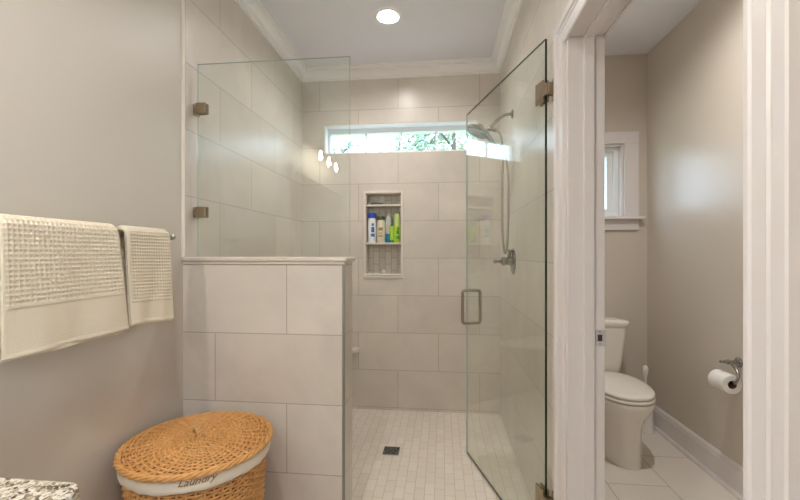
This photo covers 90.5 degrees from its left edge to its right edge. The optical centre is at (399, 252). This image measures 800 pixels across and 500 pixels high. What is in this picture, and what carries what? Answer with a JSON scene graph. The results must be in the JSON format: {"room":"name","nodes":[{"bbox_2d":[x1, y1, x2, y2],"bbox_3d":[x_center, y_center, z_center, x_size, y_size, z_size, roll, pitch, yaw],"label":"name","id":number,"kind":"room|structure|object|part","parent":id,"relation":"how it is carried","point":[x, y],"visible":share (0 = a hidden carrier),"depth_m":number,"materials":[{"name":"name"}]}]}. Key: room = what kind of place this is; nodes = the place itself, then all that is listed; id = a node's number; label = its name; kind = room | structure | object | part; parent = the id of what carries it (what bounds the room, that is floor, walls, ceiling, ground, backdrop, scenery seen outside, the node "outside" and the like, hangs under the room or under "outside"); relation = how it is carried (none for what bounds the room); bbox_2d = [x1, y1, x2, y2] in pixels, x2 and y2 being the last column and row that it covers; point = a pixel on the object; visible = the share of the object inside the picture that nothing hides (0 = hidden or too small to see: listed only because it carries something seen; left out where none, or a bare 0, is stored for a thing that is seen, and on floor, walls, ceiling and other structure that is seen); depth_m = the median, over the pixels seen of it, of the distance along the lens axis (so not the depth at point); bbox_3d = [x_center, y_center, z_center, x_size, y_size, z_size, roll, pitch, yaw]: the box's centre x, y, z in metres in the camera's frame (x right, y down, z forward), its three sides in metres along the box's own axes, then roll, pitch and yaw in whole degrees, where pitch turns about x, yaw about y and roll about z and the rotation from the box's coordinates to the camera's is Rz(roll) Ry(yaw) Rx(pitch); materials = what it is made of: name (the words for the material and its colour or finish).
{"room":"bathroom","nodes":[
{"label":"bathroom","id":0,"kind":"room"},
{"bbox_2d":[0,0,301,499],"bbox_3d":[-1.187,-0.120,0.647,0.150,2.825,5.435,0,0,6],"label":"wall","id":1,"kind":"structure","parent":0,"point":[90,90],"depth_m":1.49,"materials":[{"name":"beige paint"}]},
{"bbox_2d":[118,231,175,239],"bbox_3d":[-1.001,-0.066,1.271,0.088,0.052,0.749,0,0,6],"label":"towel bar","id":2,"kind":"object","parent":1,"relation":"attached to","point":[121,233],"visible":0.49,"depth_m":1.60,"materials":[{"name":"silver metal"}]},
{"bbox_2d":[0,214,128,363],"bbox_3d":[-0.976,0.086,1.155,0.088,0.369,0.399,0,0,6],"label":"bath towel","id":3,"kind":"object","parent":2,"relation":"hanging from","point":[62,285],"visible":1,"depth_m":1.10,"materials":[{"name":"beige fabric"}]},
{"bbox_2d":[116,225,173,325],"bbox_3d":[-0.942,0.086,1.468,0.082,0.365,0.223,0,0,6],"label":"hand towel","id":4,"kind":"object","parent":2,"relation":"hanging from","point":[145,251],"visible":0.91,"depth_m":1.44,"materials":[{"name":"beige fabric"}]},
{"bbox_2d":[181,0,185,256],"bbox_3d":[-0.986,-0.712,1.804,0.020,1.461,0.019,0,0,6],"label":"trim","id":5,"kind":"structure","parent":1,"relation":"attached to","point":[183,2],"depth_m":1.80,"materials":[{"name":"beige stone"}]},
{"bbox_2d":[352,347,359,353],"bbox_3d":[-0.605,0.802,3.069,0.495,0.044,0.495,0,0,6],"label":"bench","id":6,"kind":"object","parent":1,"relation":"attached to","point":[354,349],"visible":0.17,"depth_m":3.25,"materials":[{"name":"beige stone"}]},
{"bbox_2d":[234,0,522,82],"bbox_3d":[-0.301,-1.484,0.552,1.633,0.098,5.435,0,0,6],"label":"trim","id":7,"kind":"structure","parent":1,"relation":"attached to","point":[255,10],"depth_m":3.15,"materials":[{"name":"white paint"}]},
{"bbox_2d":[183,261,351,499],"bbox_3d":[-0.607,0.665,1.846,0.750,1.254,0.157,0,0,6],"label":"wall","id":8,"kind":"structure","parent":0,"point":[264,340],"depth_m":1.76,"materials":[{"name":"tile"}]},
{"bbox_2d":[183,261,344,264],"bbox_3d":[-0.614,0.044,1.766,0.752,0.012,0.005,0,0,6],"label":"trim","id":9,"kind":"structure","parent":8,"relation":"attached to","point":[184,262],"depth_m":1.77,"materials":[{"name":"beige tile"}]},
{"bbox_2d":[182,257,354,261],"bbox_3d":[-0.601,0.028,1.845,0.762,0.020,0.181,0,0,6],"label":"trim","id":10,"kind":"structure","parent":8,"relation":"on","point":[230,259],"depth_m":1.75,"materials":[{"name":"beige stone"}]},
{"bbox_2d":[193,56,349,256],"bbox_3d":[-0.603,-0.438,1.855,0.756,0.909,0.059,0,0,6],"label":"glass screen","id":11,"kind":"object","parent":10,"relation":"on","point":[201,108],"visible":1,"depth_m":1.86,"materials":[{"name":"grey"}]},
{"bbox_2d":[342,264,344,499],"bbox_3d":[-0.246,0.671,1.730,0.012,1.242,0.006,0,0,6],"label":"trim","id":12,"kind":"structure","parent":8,"relation":"attached to","point":[343,266],"depth_m":1.73,"materials":[{"name":"beige tile"}]},
{"bbox_2d":[302,54,646,414],"bbox_3d":[0.547,-0.120,3.276,3.042,2.825,0.160,0,0,6],"label":"wall","id":13,"kind":"structure","parent":0,"point":[409,332],"depth_m":3.22,"materials":[{"name":"tile"}]},
{"bbox_2d":[363,190,403,277],"bbox_3d":[-0.132,-0.153,3.322,0.338,0.720,0.132,0,0,6],"label":"shower niche","id":14,"kind":"object","parent":13,"relation":"attached to","point":[377,257],"depth_m":3.36,"materials":[{"name":"tile"}]},
{"bbox_2d":[368,213,375,242],"bbox_3d":[-0.234,-0.211,3.323,0.072,0.250,0.073,0,0,6],"label":"shampoo bottle","id":15,"kind":"object","parent":14,"relation":"on","point":[371,216],"visible":1,"depth_m":3.29,"materials":[{"name":"white plastic"}]},
{"bbox_2d":[377,216,384,242],"bbox_3d":[-0.158,-0.197,3.315,0.072,0.222,0.073,0,0,6],"label":"lotion bottle","id":16,"kind":"object","parent":14,"relation":"on","point":[381,219],"visible":1,"depth_m":3.29,"materials":[{"name":"beige plastic"}]},
{"bbox_3d":[-0.133,0.181,3.312,0.298,0.013,0.112,0,0,6],"label":"sill","id":17,"kind":"part","parent":14,"relation":"part of","materials":[{"name":"beige stone"}]},
{"bbox_2d":[385,213,391,242],"bbox_3d":[-0.096,-0.212,3.319,0.056,0.252,0.056,0,0,6],"label":"soap bottle","id":18,"kind":"object","parent":14,"relation":"on","point":[388,222],"visible":0.87,"depth_m":3.30,"materials":[{"name":"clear plastic"}]},
{"bbox_2d":[390,226,393,242],"bbox_3d":[-0.067,-0.153,3.279,0.032,0.135,0.030,0,0,39],"label":"tube","id":19,"kind":"object","parent":14,"relation":"on","point":[391,227],"visible":1,"depth_m":3.27,"materials":[{"name":"green plastic"}]},
{"bbox_2d":[393,213,400,242],"bbox_3d":[-0.026,-0.208,3.301,0.066,0.245,0.067,0,0,6],"label":"wash bottle","id":20,"kind":"object","parent":14,"relation":"on","point":[397,228],"visible":1,"depth_m":3.27,"materials":[{"name":"green plastic"}]},
{"bbox_2d":[366,243,400,244],"bbox_3d":[-0.133,-0.078,3.315,0.298,0.016,0.106,0,0,6],"label":"shelf","id":21,"kind":"object","parent":13,"relation":"attached to","point":[366,243],"depth_m":3.26,"materials":[{"name":"beige stone"}]},
{"bbox_2d":[366,204,400,207],"bbox_3d":[-0.133,-0.392,3.315,0.298,0.016,0.106,0,0,6],"label":"shelf","id":22,"kind":"object","parent":13,"relation":"attached to","point":[374,205],"depth_m":3.27,"materials":[{"name":"beige tile"}]},
{"bbox_2d":[324,120,476,153],"bbox_3d":[0.001,-0.946,3.336,1.264,0.243,0.156,0,0,6],"label":"window","id":23,"kind":"structure","parent":13,"relation":"in","point":[330,131],"depth_m":3.32,"materials":[{"name":"white plastic"}]},
{"bbox_2d":[605,131,644,229],"bbox_3d":[1.441,-0.556,3.153,0.858,0.756,0.215,0,0,6],"label":"window","id":24,"kind":"structure","parent":13,"relation":"in","point":[614,141],"depth_m":3.05,"materials":[{"name":"white paint"}]},
{"bbox_3d":[1.445,-0.560,3.203,0.565,0.541,0.105,0,0,6],"label":"sash","id":25,"kind":"part","parent":24,"relation":"part of","materials":[{"name":"white plastic"}]},
{"bbox_3d":[1.435,-0.267,3.098,0.858,0.023,0.105,0,0,6],"label":"sill","id":26,"kind":"part","parent":24,"relation":"part of","materials":[{"name":"white paint"}]},
{"bbox_2d":[260,0,701,65],"bbox_3d":[0.251,-1.603,0.499,3.042,0.140,5.745,0,0,6],"label":"ceiling","id":27,"kind":"structure","parent":0,"point":[426,29],"depth_m":2.70,"materials":[{"name":"white paint"}]},
{"bbox_2d":[374,8,401,24],"bbox_3d":[-0.077,-1.592,2.568,0.180,0.133,0.180,0,0,6],"label":"recessed light","id":28,"kind":"object","parent":27,"relation":"in","point":[383,12],"visible":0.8,"depth_m":2.58,"materials":[{"name":"white paint"}]},
{"bbox_3d":[-0.077,-1.600,2.568,0.072,0.110,0.072,0,0,6],"label":"bulb","id":29,"kind":"part","parent":28,"relation":"part of","materials":[{"name":"white plastic"}]},
{"bbox_2d":[500,0,569,499],"bbox_3d":[0.568,-0.070,0.460,0.115,2.925,5.435,0,0,6],"label":"wall","id":30,"kind":"structure","parent":0,"point":[522,294],"depth_m":2.12,"materials":[{"name":"stone"}]},
{"bbox_2d":[468,109,513,253],"bbox_3d":[0.589,-0.464,2.602,0.297,0.947,0.159,0,0,6],"label":"shower","id":31,"kind":"object","parent":30,"relation":"attached to","point":[478,131],"visible":0.99,"depth_m":2.56,"materials":[{"name":"silver metal"}]},
{"bbox_3d":[0.659,-0.867,2.600,0.143,0.102,0.021,0,0,6],"label":"arm","id":32,"kind":"part","parent":31,"relation":"part of","materials":[{"name":"silver metal"}]},
{"bbox_2d":[493,248,515,274],"bbox_3d":[0.671,0.054,2.578,0.129,0.172,0.172,0,0,6],"label":"shower valve","id":33,"kind":"object","parent":30,"relation":"attached to","point":[510,260],"visible":1,"depth_m":2.55,"materials":[{"name":"silver metal"}]},
{"bbox_3d":[0.691,0.054,2.576,0.070,0.060,0.060,0,0,6],"label":"stem","id":34,"kind":"part","parent":33,"relation":"part of","materials":[{"name":"silver metal"}]},
{"bbox_2d":[461,39,553,499],"bbox_3d":[0.547,0.196,2.079,0.135,2.168,0.974,0,0,-14],"label":"shower door","id":35,"kind":"structure","parent":30,"relation":"attached to","point":[543,90],"depth_m":1.67,"materials":[{"name":"clear glass"}]},
{"bbox_3d":[0.445,0.335,2.475,0.135,0.224,0.019,0,0,-11],"label":"handle","id":36,"kind":"part","parent":35,"relation":"part of","materials":[{"name":"silver metal"}]},
{"bbox_2d":[566,0,629,499],"bbox_3d":[0.636,0.240,1.020,0.132,2.104,0.896,0,0,6],"label":"door frame","id":37,"kind":"structure","parent":30,"relation":"in","point":[585,46],"depth_m":1.44,"materials":[{"name":"white paint"}]},
{"bbox_3d":[0.729,0.307,1.450,0.037,0.058,0.022,0,0,6],"label":"strike plate","id":38,"kind":"part","parent":37,"relation":"part of","materials":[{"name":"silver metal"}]},
{"bbox_2d":[554,0,799,499],"bbox_3d":[0.562,0.207,1.039,0.021,2.170,1.073,0,0,6],"label":"trim","id":39,"kind":"structure","parent":30,"relation":"attached to","point":[771,28],"depth_m":0.55,"materials":[{"name":"white paint"}]},
{"bbox_2d":[352,409,737,499],"bbox_3d":[0.467,1.352,2.524,3.042,0.120,1.672,0,0,6],"label":"floor","id":40,"kind":"structure","parent":0,"point":[433,462],"depth_m":2.40,"materials":[{"name":"tile"}]},
{"bbox_2d":[382,446,399,454],"bbox_3d":[-0.056,1.290,2.587,0.104,0.004,0.104,0,0,6],"label":"floor drain","id":41,"kind":"object","parent":40,"relation":"on","point":[388,450],"visible":1,"depth_m":2.59,"materials":[{"name":"silver metal"}]},
{"bbox_2d":[605,316,655,469],"bbox_3d":[1.421,0.889,2.687,0.438,0.806,0.798,0,0,6],"label":"toilet","id":42,"kind":"object","parent":40,"relation":"on","point":[629,401],"visible":0.58,"depth_m":2.40,"materials":[{"name":"white ceramic"}]},
{"bbox_3d":[1.451,0.716,2.971,0.406,0.352,0.202,0,0,6],"label":"tank","id":43,"kind":"part","parent":42,"relation":"part of","materials":[{"name":"white ceramic"}]},
{"bbox_3d":[1.451,0.513,2.971,0.438,0.054,0.226,0,0,6],"label":"tank lid","id":44,"kind":"part","parent":42,"relation":"part of","materials":[{"name":"white ceramic"}]},
{"bbox_3d":[1.407,0.845,2.563,0.366,0.034,0.544,0,0,6],"label":"lid","id":45,"kind":"part","parent":42,"relation":"part of","materials":[{"name":"white plastic"}]},
{"bbox_3d":[1.407,0.876,2.562,0.372,0.020,0.547,0,0,6],"label":"seat","id":46,"kind":"part","parent":42,"relation":"part of","materials":[{"name":"white plastic"}]},
{"bbox_3d":[1.417,1.090,2.657,0.372,0.404,0.736,0,0,6],"label":"bowl","id":47,"kind":"part","parent":42,"relation":"part of","materials":[{"name":"white ceramic"}]},
{"bbox_2d":[642,365,654,433],"bbox_3d":[1.786,1.055,2.887,0.116,0.475,0.116,0,0,6],"label":"toilet brush","id":48,"kind":"object","parent":40,"relation":"on","point":[648,427],"visible":0.6,"depth_m":2.84,"materials":[{"name":"white plastic"}]},
{"bbox_3d":[1.786,0.970,2.887,0.042,0.305,0.042,0,0,6],"label":"handle","id":49,"kind":"part","parent":48,"relation":"part of","materials":[{"name":"white plastic"}]},
{"bbox_2d":[642,411,654,433],"bbox_3d":[1.786,1.206,2.887,0.116,0.172,0.116,0,0,6],"label":"canister","id":50,"kind":"object","parent":40,"relation":"on","point":[648,427],"depth_m":2.84,"materials":[{"name":"white plastic"}]},
{"bbox_2d":[647,0,742,466],"bbox_3d":[1.816,-0.120,1.534,0.150,2.825,3.035,0,0,6],"label":"wall","id":51,"kind":"structure","parent":0,"point":[695,72],"depth_m":2.47,"materials":[{"name":"paint"}]},
{"bbox_2d":[654,406,742,499],"bbox_3d":[1.728,1.208,1.543,0.026,0.168,3.035,0,0,6],"label":"baseboard","id":52,"kind":"structure","parent":51,"relation":"attached to","point":[725,471],"depth_m":2.38,"materials":[{"name":"white paint"}]},
{"bbox_2d":[719,357,742,384],"bbox_3d":[1.751,0.615,2.095,0.098,0.124,0.157,0,0,6],"label":"toilet paper holder","id":53,"kind":"object","parent":51,"relation":"attached to","point":[737,361],"visible":0.95,"depth_m":2.09,"materials":[{"name":"silver metal"}]},
{"bbox_2d":[708,369,741,393],"bbox_3d":[1.725,0.682,2.108,0.098,0.098,0.115,0,0,6],"label":"toilet paper roll","id":54,"kind":"object","parent":53,"relation":"hanging from","point":[720,379],"visible":0.94,"depth_m":2.07,"materials":[{"name":"white paper"}]},
{"bbox_3d":[1.742,0.580,2.112,0.078,0.026,0.026,0,0,6],"label":"post","id":55,"kind":"part","parent":53,"relation":"part of","materials":[{"name":"silver metal"}]},
{"bbox_3d":[1.734,0.626,2.097,0.034,0.101,0.157,0,0,6],"label":"arm","id":56,"kind":"part","parent":53,"relation":"part of","materials":[{"name":"silver metal"}]},
{"bbox_3d":[0.163,1.352,-0.333,3.042,0.120,4.073,0,0,6],"label":"floor","id":57,"kind":"structure","parent":0,"visible":0},
{"bbox_2d":[113,411,272,499],"bbox_3d":[-0.743,0.963,1.471,0.521,0.650,0.521,0,0,-11],"label":"laundry hamper","id":58,"kind":"object","parent":57,"relation":"on","point":[216,455],"visible":1,"depth_m":1.36,"materials":[{"name":"wicker"}]},
{"bbox_3d":[-0.743,0.689,1.471,0.497,0.032,0.497,0,0,6],"label":"lid","id":59,"kind":"part","parent":58,"relation":"part of","materials":[{"name":"wicker"}]},
{"bbox_2d":[122,454,266,499],"bbox_3d":[-0.743,1.000,1.471,0.484,0.576,0.483,0,0,6],"label":"basket","id":60,"kind":"object","parent":58,"relation":"on","point":[244,480],"depth_m":1.28,"materials":[{"name":"brown wicker"}]},
{"bbox_3d":[-0.755,0.661,1.472,0.018,0.046,0.089,0,0,-43],"label":"handle","id":61,"kind":"part","parent":58,"relation":"part of","materials":[{"name":"wicker"}]},
{"bbox_3d":[-0.882,0.856,-0.126,0.565,0.873,1.602,0,0,6],"label":"vanity cabinet","id":62,"kind":"object","parent":57,"relation":"on","visible":0},
{"bbox_2d":[0,477,78,499],"bbox_3d":[-0.901,0.403,-0.124,0.582,0.032,1.662,0,0,6],"label":"countertop","id":63,"kind":"structure","parent":62,"relation":"on","point":[10,488],"depth_m":0.65,"materials":[{"name":"stone"}]},
{"bbox_3d":[0.759,-0.070,1.646,0.012,2.925,3.035,0,0,6],"label":"wall","id":64,"kind":"structure","parent":0,"visible":0},
{"bbox_2d":[605,0,633,38],"bbox_3d":[0.709,0.207,1.023,0.021,2.170,1.073,0,0,6],"label":"trim","id":65,"kind":"structure","parent":64,"relation":"attached to","point":[628,5],"depth_m":1.33,"materials":[{"name":"white paint"}]},
{"label":"outside","id":66,"kind":"structure","parent":0,"visible":0},
{"bbox_3d":[3.373,1.942,31.668,80.000,0.300,56.305,0,0,6],"label":"ground","id":67,"kind":"structure","parent":66,"visible":0},
{"bbox_2d":[333,136,361,152],"bbox_3d":[-1.788,-0.884,9.172,1.519,5.381,1.921,0,0,-38],"label":"tree","id":68,"kind":"object","parent":67,"relation":"on","point":[349,145],"visible":0.12,"depth_m":9.11,"materials":[{"name":"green plant"}]},
{"bbox_2d":[383,134,402,150],"bbox_3d":[-0.212,-1.465,11.539,0.735,6.518,1.191,0,0,6],"label":"tree","id":69,"kind":"object","parent":67,"relation":"on","point":[395,135],"visible":0.12,"depth_m":11.72,"materials":[{"name":"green plant"}]},
{"bbox_2d":[380,132,470,151],"bbox_3d":[1.232,-1.310,9.443,3.591,6.232,3.269,0,0,-26],"label":"tree","id":70,"kind":"object","parent":67,"relation":"on","point":[420,138],"visible":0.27,"depth_m":9.27,"materials":[{"name":"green plant"}]}
]}

